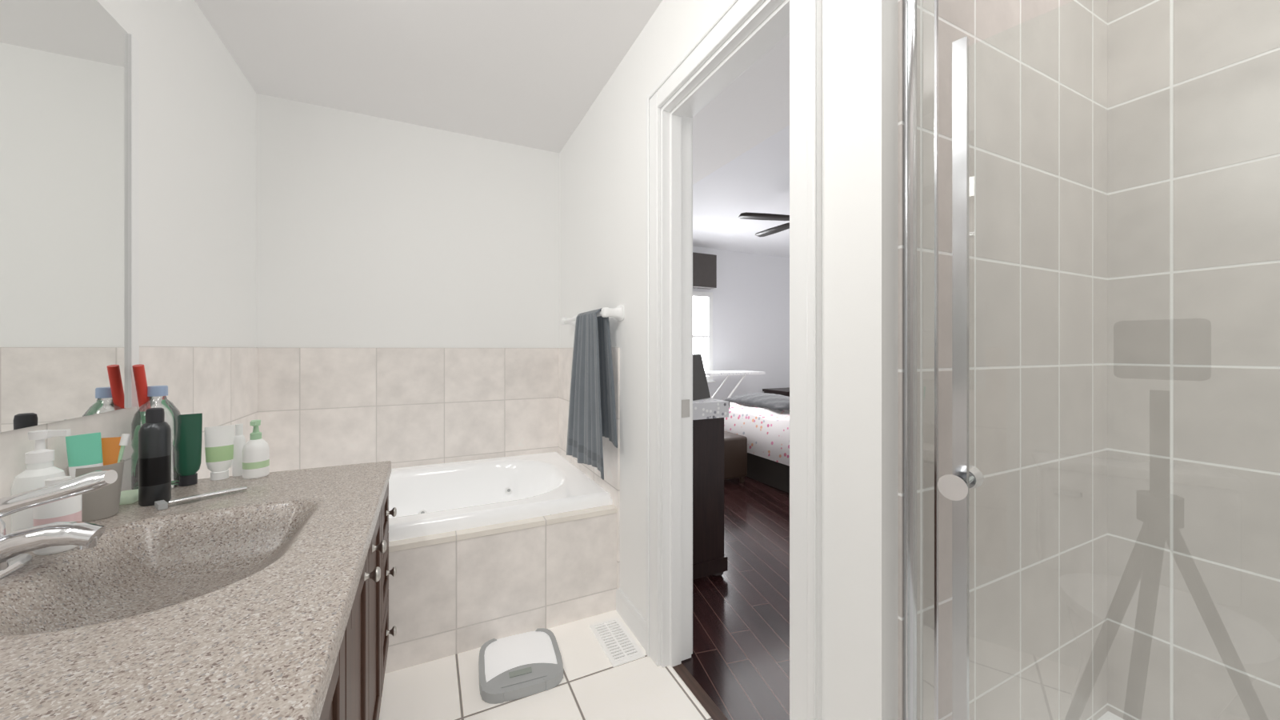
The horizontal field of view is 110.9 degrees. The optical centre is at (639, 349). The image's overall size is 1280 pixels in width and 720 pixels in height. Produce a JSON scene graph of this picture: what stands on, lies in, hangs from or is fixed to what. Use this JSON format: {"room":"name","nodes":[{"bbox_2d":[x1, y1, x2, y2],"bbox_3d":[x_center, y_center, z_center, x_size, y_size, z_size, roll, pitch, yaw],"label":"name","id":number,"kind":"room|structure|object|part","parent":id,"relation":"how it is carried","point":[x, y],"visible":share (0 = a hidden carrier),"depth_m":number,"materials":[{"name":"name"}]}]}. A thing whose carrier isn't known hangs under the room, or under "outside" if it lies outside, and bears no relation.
{"room":"bathroom","nodes":[
{"label":"bathroom","id":0,"kind":"room"},
{"bbox_2d":[0,0,257,534],"bbox_3d":[-1.017,-0.055,0.241,0.128,2.410,4.460,0,0,-26],"label":"wall","id":1,"kind":"structure","parent":0,"point":[198,107],"depth_m":1.56,"materials":[{"name":"white paint"}]},
{"bbox_2d":[0,0,139,432],"bbox_3d":[-1.103,-0.355,0.581,0.013,1.030,1.475,0,0,-26],"label":"mirror","id":2,"kind":"object","parent":1,"relation":"attached to","point":[70,71],"visible":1,"depth_m":1.00,"materials":[{"name":"clear glass"}]},
{"bbox_3d":[-1.103,-0.355,0.581,0.013,1.030,1.475,0,0,-26],"label":"frame","id":3,"kind":"part","parent":2,"relation":"part of","materials":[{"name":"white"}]},
{"bbox_2d":[256,92,559,515],"bbox_3d":[-1.173,-0.055,2.576,1.640,2.410,0.120,0,0,-26],"label":"wall","id":4,"kind":"structure","parent":0,"point":[372,232],"depth_m":2.43,"materials":[{"name":"white paint"}]},
{"bbox_2d":[257,347,558,471],"bbox_3d":[-1.199,0.420,2.492,1.503,0.860,0.008,0,0,-26],"label":"tiled wall","id":5,"kind":"structure","parent":4,"relation":"attached to","point":[318,407],"depth_m":2.44,"materials":[{"name":"beige tile"}]},
{"bbox_2d":[194,0,789,257],"bbox_3d":[1.369,-1.300,2.389,6.295,0.080,6.250,0,0,-26],"label":"ceiling","id":6,"kind":"structure","parent":0,"point":[525,73],"depth_m":2.02,"materials":[{"name":"white paint"}]},
{"bbox_2d":[738,212,789,236],"bbox_3d":[1.253,-1.037,3.370,1.063,0.444,1.023,0,0,-26],"label":"ceiling fan","id":7,"kind":"object","parent":6,"relation":"hanging from","point":[754,216],"visible":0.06,"depth_m":3.31,"materials":[{"name":"grey"}]},
{"bbox_2d":[379,609,712,719],"bbox_3d":[-0.321,1.180,0.578,1.675,0.060,4.460,0,0,-26],"label":"floor","id":8,"kind":"structure","parent":0,"point":[446,688],"depth_m":1.48,"materials":[{"name":"tile"}]},
{"bbox_2d":[0,460,396,719],"bbox_3d":[-0.876,0.689,0.852,0.654,0.923,1.301,0,0,-26],"label":"vanity","id":9,"kind":"object","parent":8,"relation":"on","point":[268,599],"visible":0.97,"depth_m":0.77,"materials":[{"name":"stone"}]},
{"bbox_2d":[0,469,117,579],"bbox_3d":[-1.076,0.311,0.785,0.185,0.167,0.160,0,0,-26],"label":"faucet","id":10,"kind":"object","parent":9,"relation":"on","point":[14,564],"depth_m":0.79,"materials":[{"name":"silver metal"}]},
{"bbox_2d":[11,364,269,555],"bbox_3d":[-1.202,0.217,1.118,0.300,0.353,0.552,0,0,-26],"label":"toiletries","id":11,"kind":"object","parent":9,"relation":"on","point":[152,484],"visible":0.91,"depth_m":1.12,"materials":[{"name":"multicoloured"}]},
{"bbox_2d":[33,476,81,555],"bbox_3d":[-1.148,0.324,0.870,0.058,0.140,0.058,0,0,-26],"label":"soap bottle","id":12,"kind":"object","parent":11,"relation":"on","point":[67,510],"depth_m":0.86,"materials":[{"name":"white plastic"}]},
{"bbox_2d":[66,459,124,521],"bbox_3d":[-1.279,0.331,1.037,0.086,0.125,0.086,0,0,-26],"label":"cup","id":13,"kind":"object","parent":11,"relation":"on","point":[104,502],"depth_m":1.02,"materials":[{"name":"grey"}]},
{"bbox_2d":[131,385,180,489],"bbox_3d":[-1.373,0.249,1.254,0.100,0.290,0.100,0,0,-26],"label":"bottle","id":14,"kind":"object","parent":11,"relation":"on","point":[145,394],"depth_m":1.25,"materials":[{"name":"green"}]},
{"bbox_2d":[232,424,245,476],"bbox_3d":[-1.256,0.314,1.381,0.031,0.160,0.031,0,0,-26],"label":"bottle","id":15,"kind":"object","parent":11,"relation":"on","point":[238,441],"depth_m":1.37,"materials":[{"name":"white plastic"}]},
{"bbox_3d":[-0.416,0.543,0.561,0.018,0.195,0.360,0,0,-26],"label":"drawer","id":16,"kind":"part","parent":9,"relation":"part of","materials":[{"name":"brown wood"}]},
{"bbox_3d":[-0.566,0.742,0.872,0.018,0.592,0.314,0,0,-26],"label":"door","id":17,"kind":"part","parent":9,"relation":"part of","materials":[{"name":"brown wood"}]},
{"bbox_3d":[-0.704,0.742,1.158,0.018,0.592,0.314,0,0,-26],"label":"door","id":18,"kind":"part","parent":9,"relation":"part of","materials":[{"name":"brown wood"}]},
{"bbox_3d":[-0.837,0.543,1.431,0.018,0.195,0.277,0,0,-26],"label":"drawer","id":19,"kind":"part","parent":9,"relation":"part of","materials":[{"name":"brown wood"}]},
{"bbox_3d":[-0.837,0.742,1.431,0.018,0.195,0.277,0,0,-26],"label":"drawer","id":20,"kind":"part","parent":9,"relation":"part of","materials":[{"name":"brown wood"}]},
{"bbox_3d":[-0.837,0.941,1.431,0.018,0.195,0.277,0,0,-26],"label":"drawer","id":21,"kind":"part","parent":9,"relation":"part of","materials":[{"name":"brown wood"}]},
{"bbox_2d":[384,452,617,673],"bbox_3d":[-0.982,0.897,2.055,1.508,0.504,0.963,0,0,-26],"label":"bathtub","id":22,"kind":"object","parent":8,"relation":"on","point":[478,550],"visible":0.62,"depth_m":1.79,"materials":[{"name":"white plastic"}]},
{"bbox_2d":[478,628,563,703],"bbox_3d":[-0.433,1.132,1.597,0.284,0.034,0.300,0,0,-21],"label":"bathroom scale","id":23,"kind":"object","parent":8,"relation":"on","point":[514,667],"visible":1,"depth_m":1.55,"materials":[{"name":"white plastic"}]},
{"bbox_3d":[-0.399,1.132,1.508,0.268,0.032,0.108,0,0,-21],"label":"panel","id":24,"kind":"part","parent":23,"relation":"part of","materials":[{"name":"grey plastic"}]},
{"bbox_2d":[588,616,644,667],"bbox_3d":[-0.097,1.147,1.742,0.128,0.006,0.264,0,0,-26],"label":"floor vent","id":25,"kind":"object","parent":8,"relation":"in","point":[620,648],"visible":1,"depth_m":1.73,"materials":[{"name":"white metal"}]},
{"bbox_2d":[660,107,691,667],"bbox_3d":[0.130,0.142,1.604,0.040,2.008,0.012,0,0,-26],"label":"door frame","id":26,"kind":"object","parent":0,"point":[675,120],"depth_m":1.60,"materials":[{"name":"white wood"}]},
{"bbox_2d":[559,0,898,719],"bbox_3d":[0.021,-0.055,1.851,0.120,2.410,2.224,0,0,-26],"label":"wall","id":27,"kind":"structure","parent":0,"point":[602,162],"depth_m":0.91,"materials":[{"name":"white paint"}]},
{"bbox_2d":[558,347,619,589],"bbox_3d":[-0.307,0.570,2.383,0.008,1.160,0.982,0,0,-26],"label":"wall tile","id":28,"kind":"structure","parent":27,"relation":"attached to","point":[610,483],"depth_m":2.08,"materials":[{"name":"beige tile"}]},
{"bbox_2d":[560,304,624,479],"bbox_3d":[-0.272,0.182,2.179,0.121,0.752,0.761,0,0,-26],"label":"towel rail","id":29,"kind":"object","parent":27,"relation":"attached to","point":[592,408],"visible":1,"depth_m":1.99,"materials":[{"name":"grey fabric"}]},
{"bbox_2d":[616,588,645,650],"bbox_3d":[-0.033,1.100,1.809,0.013,0.100,0.312,0,0,-26],"label":"baseboard","id":30,"kind":"structure","parent":27,"relation":"attached to","point":[630,615],"depth_m":1.80,"materials":[{"name":"white"}]},
{"bbox_2d":[681,399,689,417],"bbox_3d":[0.168,0.217,1.629,0.035,0.065,0.001,0,0,-26],"label":"strike plate","id":31,"kind":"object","parent":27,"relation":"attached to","point":[685,403],"depth_m":1.63,"materials":[{"name":"silver metal"}]},
{"bbox_2d":[645,0,821,719],"bbox_3d":[0.271,0.096,1.335,0.168,2.100,0.804,0,0,-26],"label":"door frame","id":32,"kind":"structure","parent":27,"relation":"in","point":[742,31],"depth_m":1.00,"materials":[{"name":"white wood"}]},
{"bbox_3d":[0.048,0.096,1.629,0.023,2.100,0.080,0,0,-26],"label":"trim casing","id":33,"kind":"part","parent":32,"relation":"part of","materials":[{"name":"white"}]},
{"bbox_3d":[0.179,0.096,1.692,0.023,2.100,0.080,0,0,-26],"label":"trim casing","id":34,"kind":"part","parent":32,"relation":"part of","materials":[{"name":"white"}]},
{"bbox_3d":[0.363,0.096,0.978,0.023,2.100,0.080,0,0,-26],"label":"trim casing","id":35,"kind":"part","parent":32,"relation":"part of","materials":[{"name":"white wood"}]},
{"bbox_2d":[681,476,789,719],"bbox_3d":[1.651,1.181,3.777,4.580,0.058,3.995,0,0,-26],"label":"floor","id":36,"kind":"structure","parent":0,"point":[740,658],"depth_m":1.93,"materials":[{"name":"brown wood"}]},
{"bbox_2d":[672,663,727,719],"bbox_3d":[0.266,1.178,1.333,0.040,0.064,0.654,0,0,-26],"label":"threshold","id":37,"kind":"object","parent":36,"relation":"on","point":[710,707],"visible":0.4,"depth_m":1.47,"materials":[{"name":"brown wood"}]},
{"bbox_2d":[692,354,729,579],"bbox_3d":[-0.015,0.587,2.644,0.485,1.125,1.166,0,0,-26],"label":"dresser","id":38,"kind":"object","parent":36,"relation":"on","point":[709,558],"visible":0.28,"depth_m":2.20,"materials":[{"name":"brown wood"}]},
{"bbox_2d":[704,370,764,398],"bbox_3d":[0.833,0.709,5.112,1.250,0.898,0.380,0,0,-26],"label":"ironing board","id":39,"kind":"object","parent":36,"relation":"on","point":[728,373],"visible":0.38,"depth_m":5.10,"materials":[{"name":"white plastic"}]},
{"bbox_2d":[724,430,747,482],"bbox_3d":[0.697,0.950,3.958,0.300,0.400,0.480,0,0,-26],"label":"ottoman","id":40,"kind":"object","parent":36,"relation":"on","point":[735,446],"visible":0.27,"depth_m":3.75,"materials":[{"name":"brown leather"}]},
{"bbox_2d":[722,392,789,493],"bbox_3d":[1.928,0.575,4.375,2.180,1.150,1.760,0,0,-26],"label":"bed","id":41,"kind":"object","parent":36,"relation":"on","point":[763,418],"visible":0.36,"depth_m":3.86,"materials":[{"name":"grey fabric"}]},
{"bbox_2d":[722,392,789,411],"bbox_3d":[1.277,0.492,4.366,0.500,0.115,0.850,0,0,-26],"label":"throw","id":42,"kind":"object","parent":41,"relation":"on","point":[766,402],"depth_m":4.20,"materials":[{"name":"grey fabric"}]},
{"bbox_2d":[724,402,789,466],"bbox_3d":[1.735,0.727,4.282,1.751,0.383,1.760,0,0,-26],"label":"duvet","id":43,"kind":"object","parent":41,"relation":"on","point":[766,428],"depth_m":3.84,"materials":[{"name":"white fabric"}]},
{"bbox_2d":[762,387,789,396],"bbox_3d":[1.940,0.835,5.741,0.490,0.630,0.450,0,0,-26],"label":"nightstand","id":44,"kind":"object","parent":36,"relation":"on","point":[782,391],"visible":0.11,"depth_m":5.67,"materials":[{"name":"brown wood"}]},
{"bbox_2d":[692,246,789,399],"bbox_3d":[0.828,-0.055,5.532,4.535,2.410,0.120,0,0,-26],"label":"wall","id":45,"kind":"structure","parent":0,"point":[751,295],"depth_m":5.77,"materials":[{"name":"white paint"}]},
{"bbox_2d":[692,291,715,383],"bbox_3d":[0.475,-0.150,5.266,1.000,1.120,0.050,0,0,-26],"label":"bedroom window","id":46,"kind":"structure","parent":45,"relation":"in","point":[702,302],"depth_m":5.44,"materials":[{"name":"white glass"}]},
{"bbox_3d":[0.466,-0.160,5.286,0.840,0.980,0.003,0,0,-26],"label":"pane","id":47,"kind":"part","parent":46,"relation":"part of","materials":[{"name":"white glass"}]},
{"bbox_2d":[692,252,716,289],"bbox_3d":[0.455,-0.950,5.205,0.990,0.400,0.139,0,0,-26],"label":"valance","id":48,"kind":"object","parent":45,"relation":"attached to","point":[704,265],"visible":0.36,"depth_m":5.29,"materials":[{"name":"fabric"}]},
{"bbox_3d":[1.377,1.180,0.173,1.030,0.060,2.254,0,0,-26],"label":"floor","id":49,"kind":"structure","parent":0,"visible":0},
{"bbox_2d":[903,0,1123,719],"bbox_3d":[1.021,0.175,0.574,1.063,1.950,0.944,0,0,-26],"label":"shower enclosure","id":50,"kind":"object","parent":49,"relation":"on","point":[955,486],"visible":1,"depth_m":0.80,"materials":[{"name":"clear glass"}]},
{"bbox_3d":[0.662,0.274,0.379,0.177,1.422,0.642,0,0,-26],"label":"door frame","id":51,"kind":"part","parent":50,"relation":"part of","materials":[{"name":"silver metal"}]},
{"bbox_3d":[0.455,0.187,0.624,0.087,0.035,0.054,0,0,-26],"label":"knob","id":52,"kind":"part","parent":50,"relation":"part of","materials":[{"name":"silver metal"}]},
{"bbox_3d":[0.955,-0.055,1.145,0.945,2.410,0.140,0,0,-26],"label":"wall","id":53,"kind":"structure","parent":0,"visible":0},
{"bbox_2d":[898,0,1107,719],"bbox_3d":[0.896,-0.054,1.034,0.890,2.409,0.008,0,0,-26],"label":"tiled wall","id":54,"kind":"structure","parent":53,"relation":"attached to","point":[1038,69],"depth_m":1.02,"materials":[{"name":"beige tile"}]},
{"bbox_2d":[1107,0,1279,719],"bbox_3d":[1.502,-0.054,0.811,0.008,2.409,0.936,0,0,-26],"label":"wall tile","id":55,"kind":"structure","parent":54,"relation":"attached to","point":[1194,86],"depth_m":1.09,"materials":[{"name":"beige tile"}]}
]}

